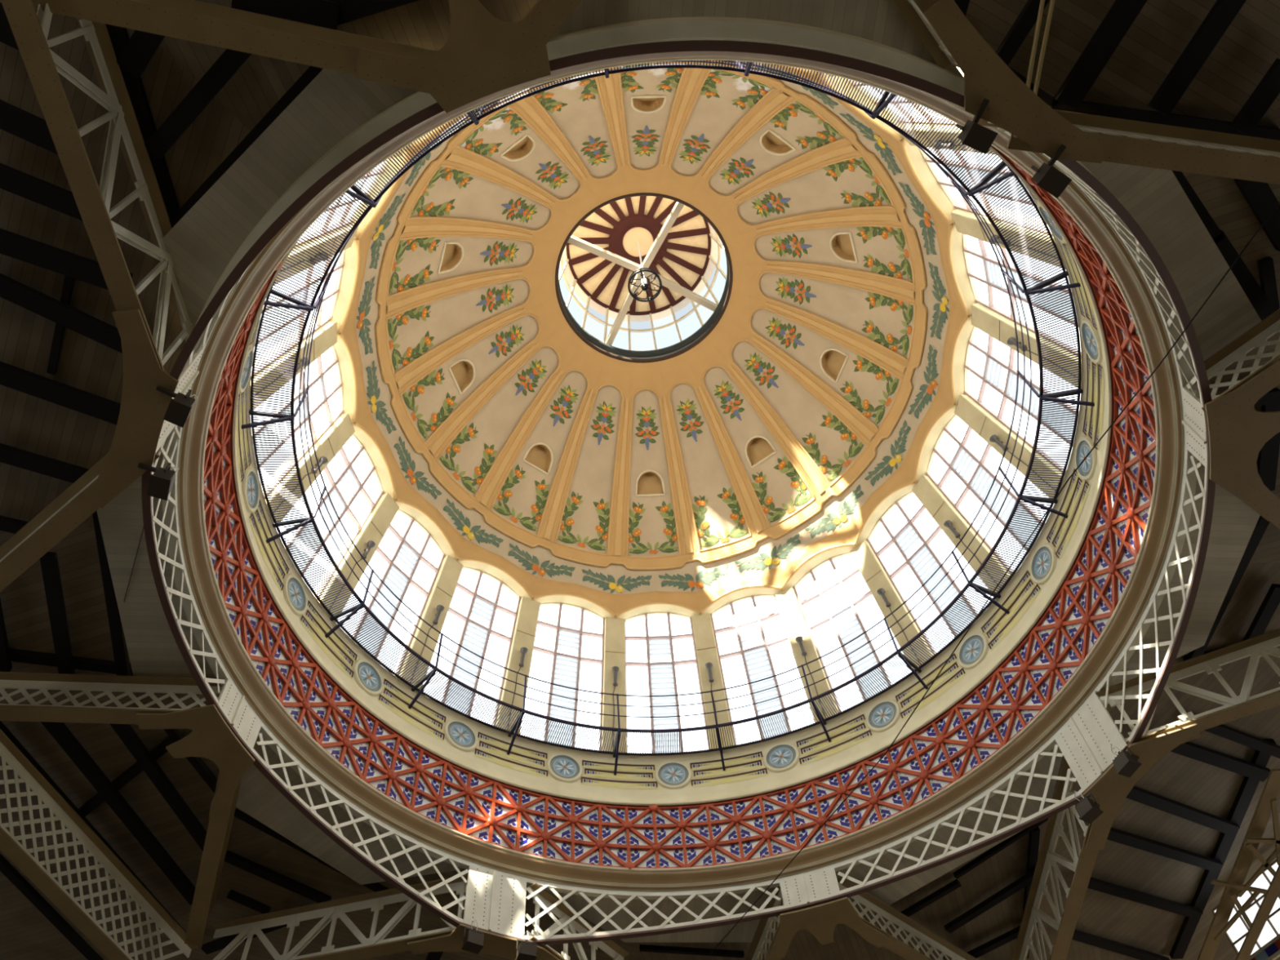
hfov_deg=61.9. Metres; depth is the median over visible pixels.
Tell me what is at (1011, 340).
lamp
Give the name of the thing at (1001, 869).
boards
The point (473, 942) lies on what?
floodlight
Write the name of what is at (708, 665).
lamp
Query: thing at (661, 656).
window
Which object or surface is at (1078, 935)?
rafter
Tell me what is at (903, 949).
roof truss
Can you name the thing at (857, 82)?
window
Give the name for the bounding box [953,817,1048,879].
rafter
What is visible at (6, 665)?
rafter
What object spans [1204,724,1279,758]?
rafter
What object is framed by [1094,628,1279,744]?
roof truss
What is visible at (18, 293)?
rafter
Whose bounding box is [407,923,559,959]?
gusset plate
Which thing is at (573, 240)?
brace
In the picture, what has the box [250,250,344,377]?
window
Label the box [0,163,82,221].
rafter
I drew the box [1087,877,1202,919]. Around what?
rafter
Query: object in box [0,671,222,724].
roof truss
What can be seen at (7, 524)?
rafter
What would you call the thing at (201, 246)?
ceiling
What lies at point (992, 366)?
window
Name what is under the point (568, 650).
window
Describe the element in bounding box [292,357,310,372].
lamp
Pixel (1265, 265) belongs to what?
rafter
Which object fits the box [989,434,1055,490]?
uplight
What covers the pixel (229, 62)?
rafter
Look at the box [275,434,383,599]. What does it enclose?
window
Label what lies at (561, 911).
roof truss
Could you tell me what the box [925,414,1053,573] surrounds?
window
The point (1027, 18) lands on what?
rafter
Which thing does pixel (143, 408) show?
gusset plate
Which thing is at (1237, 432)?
gusset plate
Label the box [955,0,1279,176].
boards
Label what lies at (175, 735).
rafter
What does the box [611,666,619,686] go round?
lamp
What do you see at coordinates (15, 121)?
rafter
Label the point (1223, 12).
rafter
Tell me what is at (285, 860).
boards
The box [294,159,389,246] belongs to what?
window
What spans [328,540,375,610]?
uplight
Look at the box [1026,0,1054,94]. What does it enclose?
bars
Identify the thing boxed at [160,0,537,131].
boards
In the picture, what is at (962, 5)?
rafter
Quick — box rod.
[636,240,642,264]
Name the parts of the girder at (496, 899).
node plate, node plate, node plate, node plate, node plate, node plate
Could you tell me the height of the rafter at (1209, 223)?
0.130 m
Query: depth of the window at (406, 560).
28.91 m
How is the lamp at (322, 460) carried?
attached to the uplight at (322, 460)
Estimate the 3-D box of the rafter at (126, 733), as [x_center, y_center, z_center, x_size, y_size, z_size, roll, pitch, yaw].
[-10.288,6.639,23.103,0.270,0.130,4.206,-15,-60,5]
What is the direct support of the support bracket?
attached to the girder at (496, 899)
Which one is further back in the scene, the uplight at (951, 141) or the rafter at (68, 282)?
the uplight at (951, 141)
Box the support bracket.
[923,0,1111,163]
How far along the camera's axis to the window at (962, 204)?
24.27 m
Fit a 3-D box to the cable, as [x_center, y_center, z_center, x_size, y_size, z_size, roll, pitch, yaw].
[5.424,2.932,20.151,1.569,2.519,18.998,24,-64,-16]
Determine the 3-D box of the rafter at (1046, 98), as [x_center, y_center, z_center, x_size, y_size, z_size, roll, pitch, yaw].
[5.998,-6.189,16.642,1.266,0.130,0.130,26,-64,-17]
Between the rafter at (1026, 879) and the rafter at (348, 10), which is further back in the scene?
the rafter at (1026, 879)
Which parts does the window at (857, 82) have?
pane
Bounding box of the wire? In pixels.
[123,527,143,601]
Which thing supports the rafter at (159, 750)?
attached to the boards at (26, 933)
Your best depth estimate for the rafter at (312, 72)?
16.27 m
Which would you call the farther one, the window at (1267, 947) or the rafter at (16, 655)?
the window at (1267, 947)
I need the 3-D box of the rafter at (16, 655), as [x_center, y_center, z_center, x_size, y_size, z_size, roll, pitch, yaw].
[-11.601,3.633,21.414,2.738,0.130,0.220,9,-60,-9]
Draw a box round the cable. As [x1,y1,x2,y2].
[710,201,1279,954]
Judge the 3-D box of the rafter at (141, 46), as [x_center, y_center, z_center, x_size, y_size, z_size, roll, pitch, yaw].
[-7.305,-6.312,15.611,0.340,0.130,0.763,36,-68,-22]
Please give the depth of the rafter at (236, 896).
25.07 m
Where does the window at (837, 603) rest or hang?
in the pilasters
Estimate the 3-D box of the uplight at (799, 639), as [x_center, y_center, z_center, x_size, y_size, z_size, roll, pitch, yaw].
[4.752,5.442,29.381,0.220,2.680,0.908,-25,-61,11]
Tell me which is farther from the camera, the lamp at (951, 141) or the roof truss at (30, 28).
the lamp at (951, 141)
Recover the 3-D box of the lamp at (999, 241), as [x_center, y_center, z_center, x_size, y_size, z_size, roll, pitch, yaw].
[8.224,-5.423,24.368,0.296,0.592,0.243,-1,-59,-3]
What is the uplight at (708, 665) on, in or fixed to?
attached to the pilasters
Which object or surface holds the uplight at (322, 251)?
attached to the pilasters
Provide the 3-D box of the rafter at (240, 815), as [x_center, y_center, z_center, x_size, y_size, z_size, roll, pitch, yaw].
[-8.109,8.037,24.060,2.398,0.130,0.100,39,-69,-23]
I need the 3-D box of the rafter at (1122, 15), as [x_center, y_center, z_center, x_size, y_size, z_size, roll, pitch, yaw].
[7.029,-6.579,16.304,0.380,0.130,1.789,21,-63,-15]
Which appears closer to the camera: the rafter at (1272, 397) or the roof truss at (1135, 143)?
the roof truss at (1135, 143)
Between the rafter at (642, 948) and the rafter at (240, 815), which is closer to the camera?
the rafter at (240, 815)
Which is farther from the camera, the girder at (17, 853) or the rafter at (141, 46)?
the girder at (17, 853)
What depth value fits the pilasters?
28.59 m
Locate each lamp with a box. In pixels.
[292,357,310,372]
[311,251,328,264]
[311,456,328,473]
[360,540,375,559]
[432,604,444,624]
[519,647,528,666]
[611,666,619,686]
[705,662,714,682]
[795,635,806,655]
[876,587,890,607]
[934,139,954,149]
[943,520,959,537]
[989,434,1008,451]
[990,235,1010,245]
[1007,337,1026,351]
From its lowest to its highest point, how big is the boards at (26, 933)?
0.080 m
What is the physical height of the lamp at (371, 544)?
0.592 m
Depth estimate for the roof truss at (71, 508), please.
17.62 m
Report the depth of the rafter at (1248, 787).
26.16 m
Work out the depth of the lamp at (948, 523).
28.38 m
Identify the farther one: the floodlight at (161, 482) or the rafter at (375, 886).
the rafter at (375, 886)
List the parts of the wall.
lantern glass, lantern glass, kerb rail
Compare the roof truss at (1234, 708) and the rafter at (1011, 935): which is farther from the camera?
the rafter at (1011, 935)
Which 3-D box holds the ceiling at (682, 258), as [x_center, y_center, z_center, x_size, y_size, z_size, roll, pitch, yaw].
[-0.059,-8.157,36.790,5.500,0.819,5.500,-1,-59,-3]
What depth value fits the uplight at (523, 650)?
29.67 m
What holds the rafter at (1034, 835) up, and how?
attached to the boards at (1001, 869)
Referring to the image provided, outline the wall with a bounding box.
[555,192,733,363]
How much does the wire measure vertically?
0.055 m
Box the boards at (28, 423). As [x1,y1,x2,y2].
[0,9,249,528]
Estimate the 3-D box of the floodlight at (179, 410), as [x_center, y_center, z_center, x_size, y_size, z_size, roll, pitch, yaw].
[-6.977,-1.199,15.973,0.601,0.624,0.450,25,-64,-17]
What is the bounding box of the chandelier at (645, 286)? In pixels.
[627,267,662,302]
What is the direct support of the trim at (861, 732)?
attached to the pilasters
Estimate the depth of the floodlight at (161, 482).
16.41 m
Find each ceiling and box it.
[96,0,1261,942]
[328,60,978,622]
[564,195,711,315]
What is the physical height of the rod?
2.830 m
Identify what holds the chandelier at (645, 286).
hanging from the brace
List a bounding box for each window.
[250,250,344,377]
[251,345,343,497]
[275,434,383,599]
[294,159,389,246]
[336,509,445,676]
[423,566,521,725]
[520,603,604,750]
[624,612,710,753]
[710,595,815,745]
[792,552,911,712]
[845,78,956,124]
[866,491,993,654]
[919,146,1052,235]
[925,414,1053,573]
[962,233,1081,357]
[964,326,1080,472]
[1212,859,1279,959]
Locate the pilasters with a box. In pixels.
[249,73,1081,755]
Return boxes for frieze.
[203,145,1155,871]
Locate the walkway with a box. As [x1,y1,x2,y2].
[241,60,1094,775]
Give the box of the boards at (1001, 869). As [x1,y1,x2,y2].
[640,848,1119,959]
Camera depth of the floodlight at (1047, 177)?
14.68 m
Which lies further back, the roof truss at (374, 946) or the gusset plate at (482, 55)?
the roof truss at (374, 946)
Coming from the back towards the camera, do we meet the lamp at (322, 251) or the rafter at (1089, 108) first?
the lamp at (322, 251)
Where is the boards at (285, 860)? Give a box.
[131,842,641,959]
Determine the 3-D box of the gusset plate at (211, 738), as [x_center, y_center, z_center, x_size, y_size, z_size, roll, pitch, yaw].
[-8.409,5.505,20.879,1.598,0.050,3.142,-17,-60,7]
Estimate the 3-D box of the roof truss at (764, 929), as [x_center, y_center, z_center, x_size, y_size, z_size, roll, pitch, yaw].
[3.001,11.448,25.774,0.360,1.000,4.240,9,-60,-8]
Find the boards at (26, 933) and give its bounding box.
[0,527,282,959]
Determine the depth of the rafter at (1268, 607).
22.14 m
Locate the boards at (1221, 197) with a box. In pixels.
[1185,106,1279,563]
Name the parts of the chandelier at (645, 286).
scroll arm, scroll arm, scroll arm, bulb, scroll arm, scroll arm, scroll arm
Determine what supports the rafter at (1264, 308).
on the ceiling at (201, 246)
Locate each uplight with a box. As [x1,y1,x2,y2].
[249,357,310,399]
[273,456,328,513]
[279,251,328,271]
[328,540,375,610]
[409,604,444,683]
[507,647,528,730]
[611,666,619,751]
[705,662,717,721]
[795,635,826,716]
[876,587,920,664]
[934,139,964,149]
[943,520,1000,588]
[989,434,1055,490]
[990,235,1057,258]
[1007,337,1081,380]
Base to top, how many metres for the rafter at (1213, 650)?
0.130 m
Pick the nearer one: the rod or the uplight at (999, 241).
the uplight at (999, 241)
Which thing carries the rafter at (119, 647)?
attached to the rafter at (16, 655)
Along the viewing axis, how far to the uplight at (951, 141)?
23.17 m
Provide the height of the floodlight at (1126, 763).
0.624 m
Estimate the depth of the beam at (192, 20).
14.45 m
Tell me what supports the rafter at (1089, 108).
attached to the boards at (1161, 32)
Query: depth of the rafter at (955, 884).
26.27 m
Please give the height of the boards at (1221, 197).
0.080 m
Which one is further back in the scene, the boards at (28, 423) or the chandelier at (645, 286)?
the chandelier at (645, 286)
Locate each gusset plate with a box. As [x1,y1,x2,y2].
[81,309,178,508]
[136,704,254,820]
[356,0,580,112]
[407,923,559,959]
[768,897,891,958]
[1080,723,1200,850]
[1204,360,1279,521]
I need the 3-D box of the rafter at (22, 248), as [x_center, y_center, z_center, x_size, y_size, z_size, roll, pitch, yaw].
[-9.337,-3.520,17.144,2.194,0.130,0.360,18,-62,-14]
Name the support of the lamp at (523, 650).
attached to the uplight at (523, 650)
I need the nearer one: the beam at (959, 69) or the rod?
the beam at (959, 69)
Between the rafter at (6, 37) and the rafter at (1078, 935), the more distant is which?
the rafter at (1078, 935)
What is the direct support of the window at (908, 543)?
in the pilasters
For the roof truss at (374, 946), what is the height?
1.450 m
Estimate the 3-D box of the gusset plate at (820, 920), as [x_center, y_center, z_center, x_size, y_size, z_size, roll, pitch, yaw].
[4.415,10.254,24.453,2.845,0.050,2.029,-1,-59,-3]
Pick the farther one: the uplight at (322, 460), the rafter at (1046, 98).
the uplight at (322, 460)
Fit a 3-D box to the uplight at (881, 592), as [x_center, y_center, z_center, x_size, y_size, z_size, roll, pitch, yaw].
[6.996,3.953,28.632,0.908,2.680,0.220,39,-69,-23]
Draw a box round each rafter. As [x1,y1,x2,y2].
[0,2,19,50]
[0,99,57,155]
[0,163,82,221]
[0,228,133,289]
[0,273,122,353]
[0,360,120,425]
[0,443,88,483]
[0,515,28,533]
[0,598,12,671]
[0,720,186,932]
[0,853,103,959]
[8,648,133,675]
[40,551,75,674]
[40,721,195,905]
[46,275,75,374]
[78,734,183,816]
[92,511,131,675]
[105,23,179,218]
[109,723,206,851]
[116,30,164,78]
[144,48,251,158]
[163,728,217,792]
[169,66,323,227]
[200,902,317,954]
[223,849,331,902]
[226,888,271,913]
[233,808,322,862]
[318,859,399,903]
[329,0,418,25]
[425,951,443,959]
[639,944,744,957]
[900,879,961,916]
[944,868,1035,933]
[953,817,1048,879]
[954,0,969,16]
[967,922,1038,958]
[995,0,1049,66]
[1008,66,1057,108]
[1022,826,1039,958]
[1050,99,1279,140]
[1053,0,1147,110]
[1071,929,1169,959]
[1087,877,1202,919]
[1106,827,1223,871]
[1125,786,1239,835]
[1147,0,1246,115]
[1169,738,1275,959]
[1169,741,1270,782]
[1172,170,1224,244]
[1182,645,1227,661]
[1185,515,1269,660]
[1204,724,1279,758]
[1213,229,1275,320]
[1229,57,1279,135]
[1233,178,1279,251]
[1242,583,1279,640]
[1253,387,1279,407]
[1256,398,1279,491]
[1257,256,1279,311]
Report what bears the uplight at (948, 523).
attached to the pilasters
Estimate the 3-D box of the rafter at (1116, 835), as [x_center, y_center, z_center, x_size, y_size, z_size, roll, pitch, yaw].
[12.475,8.884,25.783,3.864,0.130,0.280,20,-62,-14]
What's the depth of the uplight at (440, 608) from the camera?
28.81 m
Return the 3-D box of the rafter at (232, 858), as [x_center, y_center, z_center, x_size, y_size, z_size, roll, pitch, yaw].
[-8.408,9.255,24.764,2.708,0.130,0.220,35,-67,-21]
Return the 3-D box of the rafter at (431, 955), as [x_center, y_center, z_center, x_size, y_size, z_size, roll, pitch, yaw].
[-5.041,11.669,26.393,0.300,0.130,1.461,17,-62,-13]
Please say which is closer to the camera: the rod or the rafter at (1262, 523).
the rafter at (1262, 523)
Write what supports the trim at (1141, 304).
attached to the beam at (959, 69)
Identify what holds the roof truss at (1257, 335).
attached to the girder at (496, 899)
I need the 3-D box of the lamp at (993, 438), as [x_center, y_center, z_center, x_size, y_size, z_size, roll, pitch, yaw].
[9.105,-0.932,27.079,0.310,0.592,0.218,-1,-59,-3]
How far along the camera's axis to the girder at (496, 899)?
20.31 m
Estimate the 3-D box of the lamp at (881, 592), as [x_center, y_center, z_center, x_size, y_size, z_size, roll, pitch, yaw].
[6.722,3.240,29.409,0.275,0.592,0.274,-1,-59,-3]
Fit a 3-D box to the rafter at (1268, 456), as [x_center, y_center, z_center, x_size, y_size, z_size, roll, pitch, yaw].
[11.947,-0.652,20.274,0.340,0.130,2.040,-12,-59,4]
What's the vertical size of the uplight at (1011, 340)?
2.680 m
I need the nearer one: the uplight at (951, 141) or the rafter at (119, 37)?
the rafter at (119, 37)
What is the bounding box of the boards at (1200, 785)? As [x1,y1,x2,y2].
[1004,562,1279,959]
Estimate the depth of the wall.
35.94 m
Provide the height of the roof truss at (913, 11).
1.650 m
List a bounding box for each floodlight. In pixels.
[137,462,178,500]
[155,385,197,427]
[461,919,484,954]
[515,929,537,959]
[956,98,998,154]
[1031,144,1071,198]
[1074,791,1102,823]
[1110,745,1141,777]
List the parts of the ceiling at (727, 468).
cornice moulding, cornice moulding, cornice moulding, cornice moulding, cornice moulding, panel moulding, panel, niche panel, panel moulding, cornice moulding, panel moulding, niche panel, panel moulding, panel, panel moulding, panel, cornice moulding, panel moulding, niche panel, niche panel, panel moulding, panel moulding, panel, cornice moulding, panel, panel moulding, niche panel, panel moulding, panel moulding, niche panel, cornice moulding, panel moulding, panel, panel, panel moulding, cornice moulding, niche panel, panel moulding, cornice moulding, niche panel, panel moulding, panel moulding, panel, cornice moulding, panel, panel moulding, panel moulding, niche panel, panel moulding, niche panel, panel moulding, panel, cornice moulding, cornice moulding, cornice moulding, cornice moulding, cornice moulding, cornice moulding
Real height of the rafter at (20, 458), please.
0.130 m
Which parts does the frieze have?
tile panel, tile panel, tile panel, tile panel, tile panel, tile panel, tile panel, tile panel, tile panel, tile panel, tile panel, tile panel, tile panel, rail, tile panel, tile panel, tile panel, tile panel, tile panel, tile panel, tile panel, tile panel, tile panel, tile panel, tile panel, tile panel, tile panel, tile panel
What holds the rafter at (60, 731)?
attached to the rafter at (159, 750)
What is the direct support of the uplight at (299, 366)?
attached to the pilasters
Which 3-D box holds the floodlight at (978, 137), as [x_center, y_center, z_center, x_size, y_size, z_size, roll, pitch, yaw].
[4.600,-4.855,14.495,0.450,0.624,0.601,19,-62,-14]
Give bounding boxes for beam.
[0,0,438,75]
[357,66,1036,755]
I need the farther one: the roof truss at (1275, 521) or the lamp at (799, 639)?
the lamp at (799, 639)
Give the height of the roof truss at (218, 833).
0.970 m
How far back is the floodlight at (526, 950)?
22.66 m
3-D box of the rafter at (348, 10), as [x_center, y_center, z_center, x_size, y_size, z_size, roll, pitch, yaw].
[-3.472,-7.115,15.532,2.440,0.130,0.350,-15,-60,5]
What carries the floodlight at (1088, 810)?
attached to the gusset plate at (1110, 790)
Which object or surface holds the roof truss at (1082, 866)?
attached to the girder at (496, 899)
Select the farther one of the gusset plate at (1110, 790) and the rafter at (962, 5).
the gusset plate at (1110, 790)
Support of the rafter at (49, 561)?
attached to the rafter at (16, 655)
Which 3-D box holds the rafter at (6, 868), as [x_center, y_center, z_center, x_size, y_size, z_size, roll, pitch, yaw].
[-13.828,10.072,24.926,0.200,0.130,4.700,-17,-60,7]
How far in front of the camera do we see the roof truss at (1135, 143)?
15.32 m
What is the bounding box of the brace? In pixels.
[567,201,717,345]
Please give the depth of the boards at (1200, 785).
25.60 m
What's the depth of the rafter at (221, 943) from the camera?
25.74 m
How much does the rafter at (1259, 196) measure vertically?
0.130 m
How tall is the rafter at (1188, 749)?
0.130 m
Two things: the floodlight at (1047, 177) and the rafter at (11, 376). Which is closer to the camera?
the floodlight at (1047, 177)
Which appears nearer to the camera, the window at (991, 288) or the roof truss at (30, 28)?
the roof truss at (30, 28)
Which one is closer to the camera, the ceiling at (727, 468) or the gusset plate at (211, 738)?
the gusset plate at (211, 738)
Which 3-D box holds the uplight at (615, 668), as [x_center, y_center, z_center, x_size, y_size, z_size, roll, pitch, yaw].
[-0.688,6.368,29.606,0.220,2.680,0.908,6,-60,-7]
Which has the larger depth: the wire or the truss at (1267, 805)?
the truss at (1267, 805)
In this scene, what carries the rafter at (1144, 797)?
attached to the rafter at (1248, 787)
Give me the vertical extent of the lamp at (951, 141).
0.592 m
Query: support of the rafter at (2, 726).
attached to the rafter at (159, 750)
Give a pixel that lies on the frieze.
(926, 762)
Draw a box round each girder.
[0,728,198,959]
[141,21,1215,945]
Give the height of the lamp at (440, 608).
0.592 m
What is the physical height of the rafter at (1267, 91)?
0.130 m
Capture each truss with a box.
[0,0,193,370]
[0,452,159,591]
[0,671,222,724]
[184,771,242,946]
[213,873,467,959]
[526,882,629,959]
[744,886,783,959]
[837,876,977,959]
[893,0,956,69]
[972,109,1279,184]
[1011,757,1098,959]
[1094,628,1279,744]
[1188,308,1279,412]
[1196,768,1279,959]
[1269,493,1279,528]
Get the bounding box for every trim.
[161,16,1198,896]
[232,146,1111,805]

